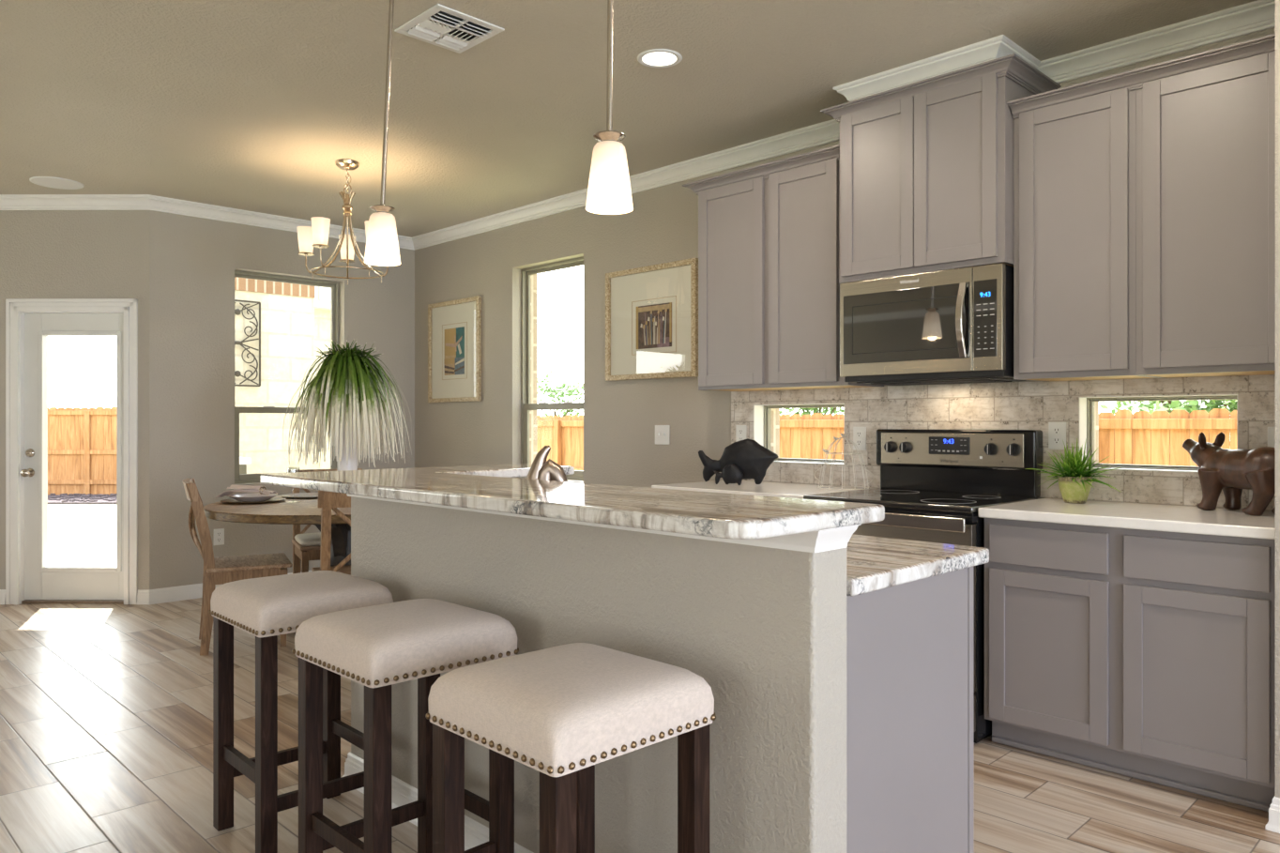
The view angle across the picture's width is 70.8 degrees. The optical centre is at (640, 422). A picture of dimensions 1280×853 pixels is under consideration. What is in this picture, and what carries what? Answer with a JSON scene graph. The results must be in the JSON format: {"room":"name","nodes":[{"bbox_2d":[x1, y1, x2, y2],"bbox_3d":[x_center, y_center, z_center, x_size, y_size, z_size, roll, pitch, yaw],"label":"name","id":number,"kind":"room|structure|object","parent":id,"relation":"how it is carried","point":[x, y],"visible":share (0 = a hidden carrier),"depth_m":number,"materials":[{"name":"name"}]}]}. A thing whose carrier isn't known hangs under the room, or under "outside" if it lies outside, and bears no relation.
{"room":"kitchen","nodes":[
{"label":"kitchen","id":0,"kind":"room"},
{"bbox_2d":[0,210,149,589],"bbox_3d":[-4.909,-0.152,6.158,3.200,2.746,0.140,0,0,0],"label":"wall","id":1,"kind":"structure","parent":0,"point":[44,253],"depth_m":6.08,"materials":[{"name":"beige paint"}]},
{"bbox_2d":[5,298,137,604],"bbox_3d":[-3.828,0.192,6.135,0.884,2.059,0.176,0,0,0],"label":"door","id":2,"kind":"structure","parent":1,"relation":"attached to","point":[29,322],"depth_m":6.11,"materials":[{"name":"white paint"}]},
{"bbox_2d":[234,276,314,473],"bbox_3d":[-4.008,-1.529,8.965,1.410,5.900,0.415,0,0,-45],"label":"stone wall","id":3,"kind":"structure","parent":0,"point":[287,310],"depth_m":9.04,"materials":[{"name":"beige stone"}]},
{"bbox_2d":[234,299,260,386],"bbox_3d":[-3.905,-0.777,8.747,0.446,0.840,0.024,0,0,-45],"label":"wall art","id":4,"kind":"object","parent":3,"relation":"attached to","point":[237,312],"visible":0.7,"depth_m":8.83,"materials":[{"name":"black metal"}]},
{"bbox_2d":[149,210,414,589],"bbox_3d":[-2.591,-0.152,6.875,2.140,2.746,0.120,0,0,-45],"label":"wall","id":5,"kind":"structure","parent":0,"point":[193,261],"depth_m":6.37,"materials":[{"name":"beige paint"}]},
{"bbox_2d":[213,528,224,545],"bbox_3d":[-2.986,0.807,6.393,0.072,0.116,0.009,0,0,-45],"label":"power outlet","id":6,"kind":"object","parent":5,"relation":"attached to","point":[219,534],"visible":1,"depth_m":6.39,"materials":[{"name":"white plastic"}]},
{"bbox_2d":[234,270,339,483],"bbox_3d":[-2.687,-0.336,6.840,0.836,1.555,0.065,0,0,-45],"label":"window","id":7,"kind":"structure","parent":5,"relation":"in","point":[334,285],"depth_m":6.79,"materials":[{"name":"beige wood"}]},
{"bbox_2d":[314,308,330,469],"bbox_3d":[-3.495,0.096,9.940,0.690,2.650,0.350,0,0,-45],"label":"wall pier","id":8,"kind":"object","parent":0,"point":[322,317],"visible":0.07,"depth_m":9.75,"materials":[{"name":"beige stone"}]},
{"bbox_2d":[314,286,330,310],"bbox_3d":[-3.421,-1.379,9.922,0.810,0.300,0.580,0,0,-45],"label":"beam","id":9,"kind":"structure","parent":8,"relation":"on","point":[322,295],"depth_m":9.58,"materials":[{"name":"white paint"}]},
{"bbox_2d":[330,288,331,350],"bbox_3d":[-2.654,-0.179,6.974,2.090,3.200,0.110,0,0,-45],"label":"wall","id":10,"kind":"structure","parent":0,"point":[330,288],"depth_m":7.22,"materials":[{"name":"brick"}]},
{"bbox_2d":[350,496,846,852],"bbox_3d":[-0.118,0.709,2.615,0.590,1.024,1.885,0,0,-45],"label":"wall","id":11,"kind":"structure","parent":0,"point":[765,628],"depth_m":2.02,"materials":[{"name":"beige paint"}]},
{"bbox_2d":[342,751,533,852],"bbox_3d":[-0.125,1.172,2.608,0.610,0.098,1.925,0,0,-45],"label":"baseboard","id":12,"kind":"structure","parent":11,"relation":"attached to","point":[476,833],"depth_m":2.78,"materials":[{"name":"white paint"}]},
{"bbox_2d":[259,463,884,539],"bbox_3d":[-0.153,0.180,2.564,1.052,0.032,1.998,0,0,-45],"label":"countertop","id":13,"kind":"structure","parent":11,"relation":"on","point":[486,487],"depth_m":1.97,"materials":[{"name":"white stone"}]},
{"bbox_2d":[526,445,567,481],"bbox_3d":[-0.289,0.192,2.742,0.141,0.248,0.074,0,0,-9],"label":"decorative sculpture","id":14,"kind":"object","parent":13,"relation":"on","point":[542,469],"visible":0.45,"depth_m":2.72,"materials":[{"name":"silver metal"}]},
{"bbox_2d":[346,493,860,552],"bbox_3d":[-0.132,0.222,2.601,0.630,0.054,1.965,0,0,-45],"label":"trim","id":15,"kind":"structure","parent":11,"relation":"attached to","point":[838,538],"depth_m":1.79,"materials":[{"name":"white paint"}]},
{"bbox_2d":[0,0,1257,237],"bbox_3d":[-1.749,-1.575,1.585,8.342,0.100,13.313,0,0,-45],"label":"ceiling","id":16,"kind":"structure","parent":0,"point":[251,105],"depth_m":4.08,"materials":[{"name":"beige paint"}]},
{"bbox_2d":[29,176,84,189],"bbox_3d":[-3.695,-1.520,5.713,0.294,0.008,0.294,0,0,-45],"label":"ceiling speaker","id":17,"kind":"object","parent":16,"relation":"attached to","point":[53,182],"visible":1,"depth_m":5.69,"materials":[{"name":"white plastic"}]},
{"bbox_2d":[31,178,80,188],"bbox_3d":[-3.695,-1.519,5.713,0.260,0.001,0.260,0,0,-45],"label":"grille","id":18,"kind":"object","parent":17,"relation":"attached to","point":[55,183],"depth_m":5.71,"materials":[{"name":"white plastic"}]},
{"bbox_2d":[296,158,388,284],"bbox_3d":[-1.694,-1.181,5.271,0.555,0.686,0.556,0,0,-45],"label":"chandelier","id":19,"kind":"object","parent":16,"relation":"hanging from","point":[316,236],"visible":0.8,"depth_m":5.24,"materials":[{"name":"beige metal"}]},
{"bbox_2d":[364,0,400,266],"bbox_3d":[-0.876,-1.039,3.125,0.158,0.970,0.124,0,0,1],"label":"pendant light","id":20,"kind":"object","parent":16,"relation":"hanging from","point":[382,244],"visible":1,"depth_m":3.10,"materials":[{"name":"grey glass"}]},
{"bbox_2d":[394,3,504,53],"bbox_3d":[-0.737,-1.515,3.487,0.300,0.018,0.312,0,0,-45],"label":"ceiling vent","id":21,"kind":"object","parent":16,"relation":"in","point":[440,25],"visible":1,"depth_m":3.47,"materials":[{"name":"white plastic"}]},
{"bbox_2d":[585,0,633,214],"bbox_3d":[-0.077,-1.041,2.350,0.128,0.966,0.128,0,0,-45],"label":"pendant light","id":22,"kind":"object","parent":16,"relation":"hanging from","point":[609,191],"visible":1,"depth_m":2.32,"materials":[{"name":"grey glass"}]},
{"bbox_2d":[637,48,682,67],"bbox_3d":[0.082,-1.521,3.766,0.190,0.006,0.190,0,0,-45],"label":"recessed light","id":23,"kind":"object","parent":16,"relation":"in","point":[654,57],"visible":1,"depth_m":3.75,"materials":[{"name":"white glass"}]},
{"bbox_2d":[0,597,1279,852],"bbox_3d":[-1.749,1.246,1.585,8.342,0.050,13.313,0,0,-45],"label":"floor","id":24,"kind":"structure","parent":0,"point":[106,709],"depth_m":3.16,"materials":[{"name":"brown wood"}]},
{"bbox_2d":[0,589,5,604],"bbox_3d":[-2.709,1.172,0.634,5.440,0.098,13.113,0,0,-45],"label":"baseboard","id":25,"kind":"structure","parent":24,"relation":"on","point":[2,591],"depth_m":6.07,"materials":[{"name":"white paint"}]},
{"bbox_2d":[182,478,292,655],"bbox_3d":[-2.240,0.767,5.006,0.538,0.908,0.470,0,0,-27],"label":"dining chair","id":26,"kind":"object","parent":24,"relation":"on","point":[219,570],"visible":0.81,"depth_m":4.80,"materials":[{"name":"brown wood"}]},
{"bbox_2d":[203,495,350,566],"bbox_3d":[-1.710,0.841,5.270,1.520,0.760,1.520,0,0,-45],"label":"dining table","id":27,"kind":"object","parent":24,"relation":"on","point":[306,511],"visible":0.25,"depth_m":4.83,"materials":[{"name":"brown wood"}]},
{"bbox_2d":[219,497,286,502],"bbox_3d":[-2.262,0.454,5.273,0.356,0.013,0.356,0,0,-45],"label":"charger plate","id":28,"kind":"object","parent":27,"relation":"on","point":[230,500],"visible":0.56,"depth_m":5.22,"materials":[{"name":"wicker"}]},
{"bbox_2d":[228,492,277,502],"bbox_3d":[-2.262,0.437,5.273,0.268,0.035,0.268,0,0,-45],"label":"dinner plate","id":29,"kind":"object","parent":28,"relation":"on","point":[257,496],"visible":0.98,"depth_m":5.21,"materials":[{"name":"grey ceramic"}]},
{"bbox_2d":[215,484,277,497],"bbox_3d":[-2.292,0.398,5.273,0.290,0.076,0.200,0,0,0],"label":"napkin","id":30,"kind":"object","parent":29,"relation":"on","point":[239,488],"visible":1,"depth_m":5.25,"materials":[{"name":"beige fabric"}]},
{"bbox_2d":[286,467,300,502],"bbox_3d":[-2.015,0.358,5.237,0.076,0.204,0.076,0,0,-45],"label":"wine glass","id":31,"kind":"object","parent":27,"relation":"on","point":[287,467],"visible":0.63,"depth_m":5.22,"materials":[{"name":"clear glass"}]},
{"bbox_2d":[280,492,318,498],"bbox_3d":[-2.055,0.454,5.633,0.356,0.013,0.356,0,0,-45],"label":"charger plate","id":32,"kind":"object","parent":27,"relation":"on","point":[299,495],"visible":0.68,"depth_m":5.63,"materials":[{"name":"wicker"}]},
{"bbox_2d":[282,338,415,471],"bbox_3d":[-1.691,-0.016,5.280,0.722,0.953,0.763,0,0,-29],"label":"table plant","id":33,"kind":"object","parent":27,"relation":"on","point":[344,391],"visible":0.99,"depth_m":5.11,"materials":[{"name":"green plant"}]},
{"bbox_2d":[208,570,393,852],"bbox_3d":[-1.020,0.845,2.718,0.413,0.752,0.413,0,0,-43],"label":"bar stool","id":34,"kind":"object","parent":24,"relation":"on","point":[266,608],"visible":0.77,"depth_m":2.62,"materials":[{"name":"beige fabric"}]},
{"bbox_2d":[288,468,362,573],"bbox_3d":[-2.023,0.767,5.904,0.470,0.908,0.538,0,0,-28],"label":"dining chair","id":35,"kind":"object","parent":24,"relation":"on","point":[306,547],"visible":0.31,"depth_m":5.73,"materials":[{"name":"brown wood"}]},
{"bbox_2d":[294,532,320,546],"bbox_3d":[-1.994,0.743,5.847,0.440,0.047,0.408,0,0,-28],"label":"cushion","id":36,"kind":"object","parent":35,"relation":"on","point":[301,539],"depth_m":5.67,"materials":[{"name":"beige fabric"}]},
{"bbox_2d":[311,490,350,575],"bbox_3d":[-1.426,0.767,4.631,0.470,0.908,0.538,0,0,-25],"label":"dining chair","id":37,"kind":"object","parent":24,"relation":"on","point":[327,501],"visible":0.16,"depth_m":4.37,"materials":[{"name":"brown wood"}]},
{"bbox_2d":[291,598,518,852],"bbox_3d":[-0.584,0.845,2.252,0.413,0.752,0.413,0,0,-45],"label":"bar stool","id":38,"kind":"object","parent":24,"relation":"on","point":[376,647],"visible":1,"depth_m":2.18,"materials":[{"name":"beige fabric"}]},
{"bbox_2d":[425,642,716,852],"bbox_3d":[-0.135,0.845,1.754,0.413,0.752,0.413,0,0,-44],"label":"bar stool","id":39,"kind":"object","parent":24,"relation":"on","point":[559,712],"visible":1,"depth_m":1.67,"materials":[{"name":"beige fabric"}]},
{"bbox_2d":[846,566,973,852],"bbox_3d":[0.014,0.788,2.667,0.598,0.868,1.737,0,0,-45],"label":"base cabinet","id":40,"kind":"object","parent":24,"relation":"on","point":[909,646],"visible":0.11,"depth_m":2.04,"materials":[{"name":"grey paint"}]},
{"bbox_2d":[846,533,989,596],"bbox_3d":[0.042,0.335,2.679,0.653,0.037,1.760,0,0,-45],"label":"countertop","id":41,"kind":"structure","parent":40,"relation":"on","point":[873,563],"depth_m":2.12,"materials":[{"name":"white stone"}]},
{"bbox_2d":[803,428,1042,743],"bbox_3d":[1.201,0.625,3.865,0.720,1.192,0.762,0,0,-45],"label":"electric range","id":42,"kind":"object","parent":24,"relation":"on","point":[934,483],"visible":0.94,"depth_m":3.85,"materials":[{"name":"black metal"}]},
{"bbox_2d":[803,487,1037,513],"bbox_3d":[1.195,0.326,3.858,0.625,0.026,0.762,0,0,-45],"label":"cooktop","id":43,"kind":"object","parent":42,"relation":"in","point":[897,500],"depth_m":3.78,"materials":[{"name":"black glass"}]},
{"bbox_2d":[984,518,1275,812],"bbox_3d":[1.840,0.788,3.295,0.631,0.866,0.926,0,0,-45],"label":"base cabinet","id":44,"kind":"object","parent":24,"relation":"on","point":[1145,655],"visible":0.96,"depth_m":3.04,"materials":[{"name":"grey paint"}]},
{"bbox_2d":[977,498,1275,539],"bbox_3d":[1.828,0.337,3.287,0.646,0.036,0.933,0,0,-45],"label":"countertop","id":45,"kind":"structure","parent":44,"relation":"on","point":[1156,517],"depth_m":3.14,"materials":[{"name":"white stone"}]},
{"bbox_2d":[1025,438,1121,502],"bbox_3d":[1.748,0.188,3.586,0.359,0.259,0.291,0,0,1],"label":"potted grass","id":46,"kind":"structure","parent":45,"relation":"on","point":[1074,480],"depth_m":3.56,"materials":[{"name":"green plant"}]},
{"bbox_2d":[1182,432,1275,515],"bbox_3d":[2.133,0.177,3.228,0.207,0.282,0.439,0,0,-21],"label":"pig figurine","id":47,"kind":"object","parent":45,"relation":"on","point":[1231,471],"visible":0.97,"depth_m":3.20,"materials":[{"name":"brown ceramic"}]},
{"bbox_3d":[0.638,0.788,4.511,0.631,0.866,0.933,0,0,-45],"label":"base cabinet","id":48,"kind":"object","parent":24,"relation":"on","visible":0},
{"bbox_2d":[651,480,875,499],"bbox_3d":[0.622,0.337,4.506,0.646,0.036,0.957,0,0,-45],"label":"countertop","id":49,"kind":"structure","parent":48,"relation":"on","point":[747,487],"depth_m":4.40,"materials":[{"name":"white stone"}]},
{"bbox_2d":[713,463,743,485],"bbox_3d":[0.451,0.262,4.622,0.158,0.110,0.054,0,0,29],"label":"fish sculpture","id":50,"kind":"object","parent":49,"relation":"on","point":[731,473],"visible":1,"depth_m":4.59,"materials":[{"name":"grey ceramic"}]},
{"bbox_2d":[698,438,778,484],"bbox_3d":[0.509,0.198,4.671,0.416,0.236,0.092,0,0,23],"label":"fish sculpture","id":51,"kind":"object","parent":49,"relation":"on","point":[754,460],"visible":0.87,"depth_m":4.62,"materials":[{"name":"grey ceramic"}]},
{"bbox_2d":[813,433,873,489],"bbox_3d":[0.989,0.183,4.389,0.243,0.268,0.242,0,0,1],"label":"wire basket","id":52,"kind":"object","parent":49,"relation":"on","point":[842,434],"visible":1,"depth_m":4.39,"materials":[{"name":"silver metal"}]},
{"bbox_2d":[529,274,1098,464],"bbox_3d":[1.985,-0.179,3.848,0.110,3.200,11.080,0,0,-45],"label":"brick wall","id":53,"kind":"structure","parent":0,"point":[774,412],"depth_m":6.67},
{"bbox_2d":[414,27,1275,510],"bbox_3d":[0.292,-0.152,5.390,0.128,2.746,6.286,0,0,-45],"label":"wall","id":54,"kind":"structure","parent":0,"point":[620,417],"depth_m":5.49,"materials":[{"name":"beige paint"}]},
{"bbox_2d":[136,570,311,604],"bbox_3d":[-1.435,1.172,5.573,2.087,0.098,3.463,0,0,-45],"label":"baseboard","id":55,"kind":"structure","parent":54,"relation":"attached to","point":[189,591],"depth_m":6.16,"materials":[{"name":"white paint"}]},
{"bbox_2d":[427,295,481,402],"bbox_3d":[-1.460,-0.562,7.061,0.028,0.797,0.714,0,0,-45],"label":"framed picture","id":56,"kind":"object","parent":54,"relation":"attached to","point":[454,327],"visible":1,"depth_m":7.05,"materials":[{"name":"beige paint"}]},
{"bbox_2d":[443,326,464,375],"bbox_3d":[-1.454,-0.561,7.057,0.002,0.365,0.280,0,0,-45],"label":"print","id":57,"kind":"object","parent":56,"relation":"attached to","point":[453,336],"depth_m":7.06,"materials":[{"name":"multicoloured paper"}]},
{"bbox_2d":[520,257,583,480],"bbox_3d":[-0.577,-0.368,6.335,0.065,1.519,0.786,0,0,-45],"label":"window","id":58,"kind":"structure","parent":54,"relation":"in","point":[525,405],"depth_m":6.59,"materials":[{"name":"beige metal"}]},
{"bbox_2d":[0,0,1275,250],"bbox_3d":[-1.749,-1.481,1.585,8.142,0.088,13.113,0,0,-45],"label":"crown molding","id":59,"kind":"structure","parent":54,"relation":"attached to","point":[1259,15],"depth_m":4.71,"materials":[{"name":"white paint"}]},
{"bbox_2d":[605,258,698,380],"bbox_3d":[0.057,-0.617,5.527,0.028,0.692,0.778,0,0,-45],"label":"framed picture","id":60,"kind":"object","parent":54,"relation":"attached to","point":[651,312],"visible":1,"depth_m":5.50,"materials":[{"name":"beige paint"}]},
{"bbox_2d":[636,302,671,349],"bbox_3d":[0.081,-0.591,5.502,0.007,0.265,0.310,0,0,-45],"label":"print","id":61,"kind":"object","parent":60,"relation":"attached to","point":[653,319],"depth_m":5.50,"materials":[{"name":"paper"}]},
{"bbox_2d":[655,425,669,444],"bbox_3d":[0.130,0.071,5.462,0.016,0.118,0.122,0,0,-45],"label":"light switch","id":62,"kind":"object","parent":54,"relation":"attached to","point":[662,432],"visible":1,"depth_m":5.46,"materials":[{"name":"white plastic"}]},
{"bbox_2d":[735,425,746,441],"bbox_3d":[0.563,0.069,5.018,0.009,0.116,0.072,0,0,-45],"label":"power outlet","id":63,"kind":"object","parent":54,"relation":"attached to","point":[740,430],"visible":0.71,"depth_m":5.02,"materials":[{"name":"white plastic"}]},
{"bbox_2d":[738,428,743,434],"bbox_3d":[0.561,0.048,5.016,0.003,0.030,0.034,0,0,-45],"label":"receptacle","id":64,"kind":"object","parent":63,"relation":"attached to","point":[740,431],"depth_m":5.01,"materials":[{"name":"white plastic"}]},
{"bbox_2d":[682,144,883,391],"bbox_3d":[0.710,-0.725,4.609,0.392,1.099,0.987,0,0,-45],"label":"upper cabinet","id":65,"kind":"object","parent":54,"relation":"attached to","point":[769,234],"visible":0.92,"depth_m":4.45,"materials":[{"name":"grey paint"}]},
{"bbox_2d":[753,403,844,464],"bbox_3d":[0.860,0.057,4.787,0.085,0.316,0.579,0,0,-45],"label":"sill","id":66,"kind":"structure","parent":54,"relation":"attached to","point":[758,409],"depth_m":4.98,"materials":[{"name":"white paint"}]},
{"bbox_2d":[763,404,844,462],"bbox_3d":[0.910,0.055,4.837,0.057,0.312,0.579,0,0,-45],"label":"window","id":67,"kind":"structure","parent":54,"relation":"in","point":[767,408],"depth_m":4.93,"materials":[{"name":"beige metal"}]},
{"bbox_2d":[853,426,866,450],"bbox_3d":[1.091,0.076,4.483,0.009,0.116,0.072,0,0,-45],"label":"power outlet","id":68,"kind":"object","parent":54,"relation":"attached to","point":[859,433],"visible":0.96,"depth_m":4.48,"materials":[{"name":"white plastic"}]},
{"bbox_2d":[855,430,862,437],"bbox_3d":[1.089,0.055,4.481,0.003,0.030,0.034,0,0,-45],"label":"receptacle","id":69,"kind":"object","parent":68,"relation":"attached to","point":[859,434],"depth_m":4.48,"materials":[{"name":"white plastic"}]},
{"bbox_2d":[855,439,862,445],"bbox_3d":[1.089,0.097,4.481,0.003,0.030,0.034,0,0,-45],"label":"receptacle","id":70,"kind":"object","parent":68,"relation":"attached to","point":[859,442],"depth_m":4.48,"materials":[{"name":"white plastic"}]},
{"bbox_2d":[820,53,1060,283],"bbox_3d":[1.299,-1.033,3.958,0.468,0.788,0.886,0,0,-45],"label":"upper cabinet","id":71,"kind":"object","parent":54,"relation":"attached to","point":[926,166],"visible":0.94,"depth_m":3.77,"materials":[{"name":"grey paint"}]},
{"bbox_2d":[839,262,1026,385],"bbox_3d":[1.296,-0.406,3.963,0.450,0.459,0.750,0,0,-45],"label":"microwave","id":72,"kind":"object","parent":71,"relation":"attached to","point":[951,326],"visible":1,"depth_m":3.80,"materials":[{"name":"silver metal"}]},
{"bbox_2d":[1048,422,1066,449],"bbox_3d":[1.761,0.053,3.806,0.009,0.116,0.072,0,0,-45],"label":"power outlet","id":73,"kind":"object","parent":54,"relation":"attached to","point":[1057,431],"visible":0.93,"depth_m":3.80,"materials":[{"name":"white plastic"}]},
{"bbox_2d":[1052,426,1061,434],"bbox_3d":[1.759,0.032,3.804,0.003,0.030,0.034,0,0,-45],"label":"receptacle","id":74,"kind":"object","parent":73,"relation":"attached to","point":[1056,430],"depth_m":3.80,"materials":[{"name":"white plastic"}]},
{"bbox_2d":[1052,437,1061,443],"bbox_3d":[1.759,0.074,3.804,0.003,0.030,0.034,0,0,-45],"label":"receptacle","id":75,"kind":"object","parent":73,"relation":"attached to","point":[1056,440],"depth_m":3.80,"materials":[{"name":"white plastic"}]},
{"bbox_2d":[1013,87,1158,381],"bbox_3d":[1.768,-0.707,3.569,0.350,1.063,0.448,0,0,-45],"label":"upper cabinet","id":76,"kind":"object","parent":54,"relation":"attached to","point":[1074,160],"visible":0.95,"depth_m":3.44,"materials":[{"name":"grey paint"}]},
{"bbox_2d":[1078,394,1237,472],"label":"window","id":77,"kind":"structure","parent":54,"relation":"in","point":[1089,401],"depth_m":3.70,"materials":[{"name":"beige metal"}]},
{"bbox_2d":[1135,51,1275,378],"bbox_3d":[2.096,-0.707,3.237,0.350,1.063,0.484,0,0,-45],"label":"upper cabinet","id":78,"kind":"object","parent":54,"relation":"attached to","point":[1205,138],"visible":0.98,"depth_m":3.13,"materials":[{"name":"grey paint"}]},
{"bbox_2d":[1006,33,1275,119],"bbox_3d":[1.923,-1.248,3.382,0.391,0.054,0.932,0,0,-45],"label":"trim","id":79,"kind":"structure","parent":78,"relation":"attached to","point":[1134,79],"depth_m":3.24,"materials":[{"name":"grey paint"}]},
{"bbox_2d":[1267,426,1275,447],"bbox_3d":[2.308,0.071,3.253,0.009,0.116,0.072,0,0,-45],"label":"power outlet","id":80,"kind":"object","parent":54,"relation":"attached to","point":[1271,430],"visible":0.42,"depth_m":3.27,"materials":[{"name":"white plastic"}]},
{"bbox_2d":[1057,475,1092,502],"bbox_3d":[1.734,0.265,3.594,0.126,0.105,0.126,0,0,-45],"label":"pot","id":81,"kind":"object","parent":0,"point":[1071,492],"depth_m":3.55,"materials":[{"name":"green ceramic"}]},
{"bbox_2d":[1275,0,1279,798],"bbox_3d":[3.874,-0.152,1.289,0.802,2.746,4.784,0,0,-45],"label":"wall","id":82,"kind":"structure","parent":0,"point":[1277,2],"depth_m":2.70,"materials":[{"name":"beige paint"}]},
{"bbox_2d":[1264,795,1279,833],"bbox_3d":[3.607,1.172,1.039,0.110,0.098,4.804,0,0,-45],"label":"baseboard","id":83,"kind":"structure","parent":82,"relation":"attached to","point":[1273,824],"depth_m":2.70,"materials":[{"name":"white paint"}]},
{"label":"outside","id":84,"kind":"structure","parent":0,"visible":0},
{"bbox_2d":[47,445,1230,544],"bbox_3d":[0.117,1.521,21.213,110.000,0.200,110.000,0,0,-45],"label":"lawn","id":85,"kind":"structure","parent":84,"point":[67,524],"depth_m":12.67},
{"bbox_2d":[47,406,116,494],"bbox_3d":[-12.327,0.550,17.433,11.253,1.742,0.115,0,0,0],"label":"picket fence","id":86,"kind":"object","parent":85,"relation":"on","point":[82,442],"visible":0.11,"depth_m":17.47,"materials":[{"name":"brown wood"}]},
{"bbox_2d":[47,493,116,504],"bbox_3d":[-12.299,1.399,16.588,11.198,0.085,1.696,0,0,0],"label":"mulch","id":87,"kind":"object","parent":85,"relation":"on","point":[53,498],"visible":0.26,"depth_m":16.15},
{"bbox_2d":[537,370,583,416],"bbox_3d":[-3.002,-0.236,32.712,3.646,3.324,5.063,0,0,-45],"label":"leafy tree","id":88,"kind":"object","parent":85,"relation":"on","point":[546,389],"visible":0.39,"depth_m":32.54,"materials":[{"name":"green plant"}]},
{"bbox_2d":[779,407,844,416],"bbox_3d":[3.909,-0.137,19.685,3.648,3.127,3.025,0,0,-45],"label":"leafy tree","id":89,"kind":"object","parent":85,"relation":"on","point":[805,411],"visible":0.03,"depth_m":19.38,"materials":[{"name":"green plant"}]},
{"bbox_2d":[537,408,1236,471],"bbox_3d":[0.430,0.653,11.297,0.100,1.537,19.540,0,0,-45],"label":"picket fence","id":90,"kind":"object","parent":85,"relation":"on","point":[1139,437],"visible":0.08,"depth_m":7.70,"materials":[{"name":"brown wood"}]},
{"bbox_2d":[1098,399,1236,445],"bbox_3d":[7.488,0.048,12.029,2.918,2.759,3.267,0,0,-15],"label":"leafy tree","id":91,"kind":"object","parent":85,"relation":"on","point":[1145,405],"visible":0.09,"depth_m":11.63,"materials":[{"name":"green plant"}]},
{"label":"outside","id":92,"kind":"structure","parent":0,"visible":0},
{"bbox_2d":[47,544,116,565],"bbox_3d":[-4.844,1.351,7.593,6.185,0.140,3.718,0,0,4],"label":"patio","id":93,"kind":"structure","parent":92,"point":[58,555],"depth_m":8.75,"materials":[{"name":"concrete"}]},
{"bbox_2d":[239,457,251,473],"bbox_3d":[-3.819,0.791,7.925,0.555,0.980,0.680,0,0,-45],"label":"countertop","id":94,"kind":"structure","parent":93,"relation":"on","point":[243,461],"depth_m":7.85,"materials":[{"name":"grey paint"}]},
{"bbox_2d":[239,464,246,473],"bbox_3d":[-3.798,0.821,7.932,0.515,0.920,0.620,0,0,-45],"label":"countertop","id":95,"kind":"structure","parent":94,"relation":"on","point":[242,467],"depth_m":7.86,"materials":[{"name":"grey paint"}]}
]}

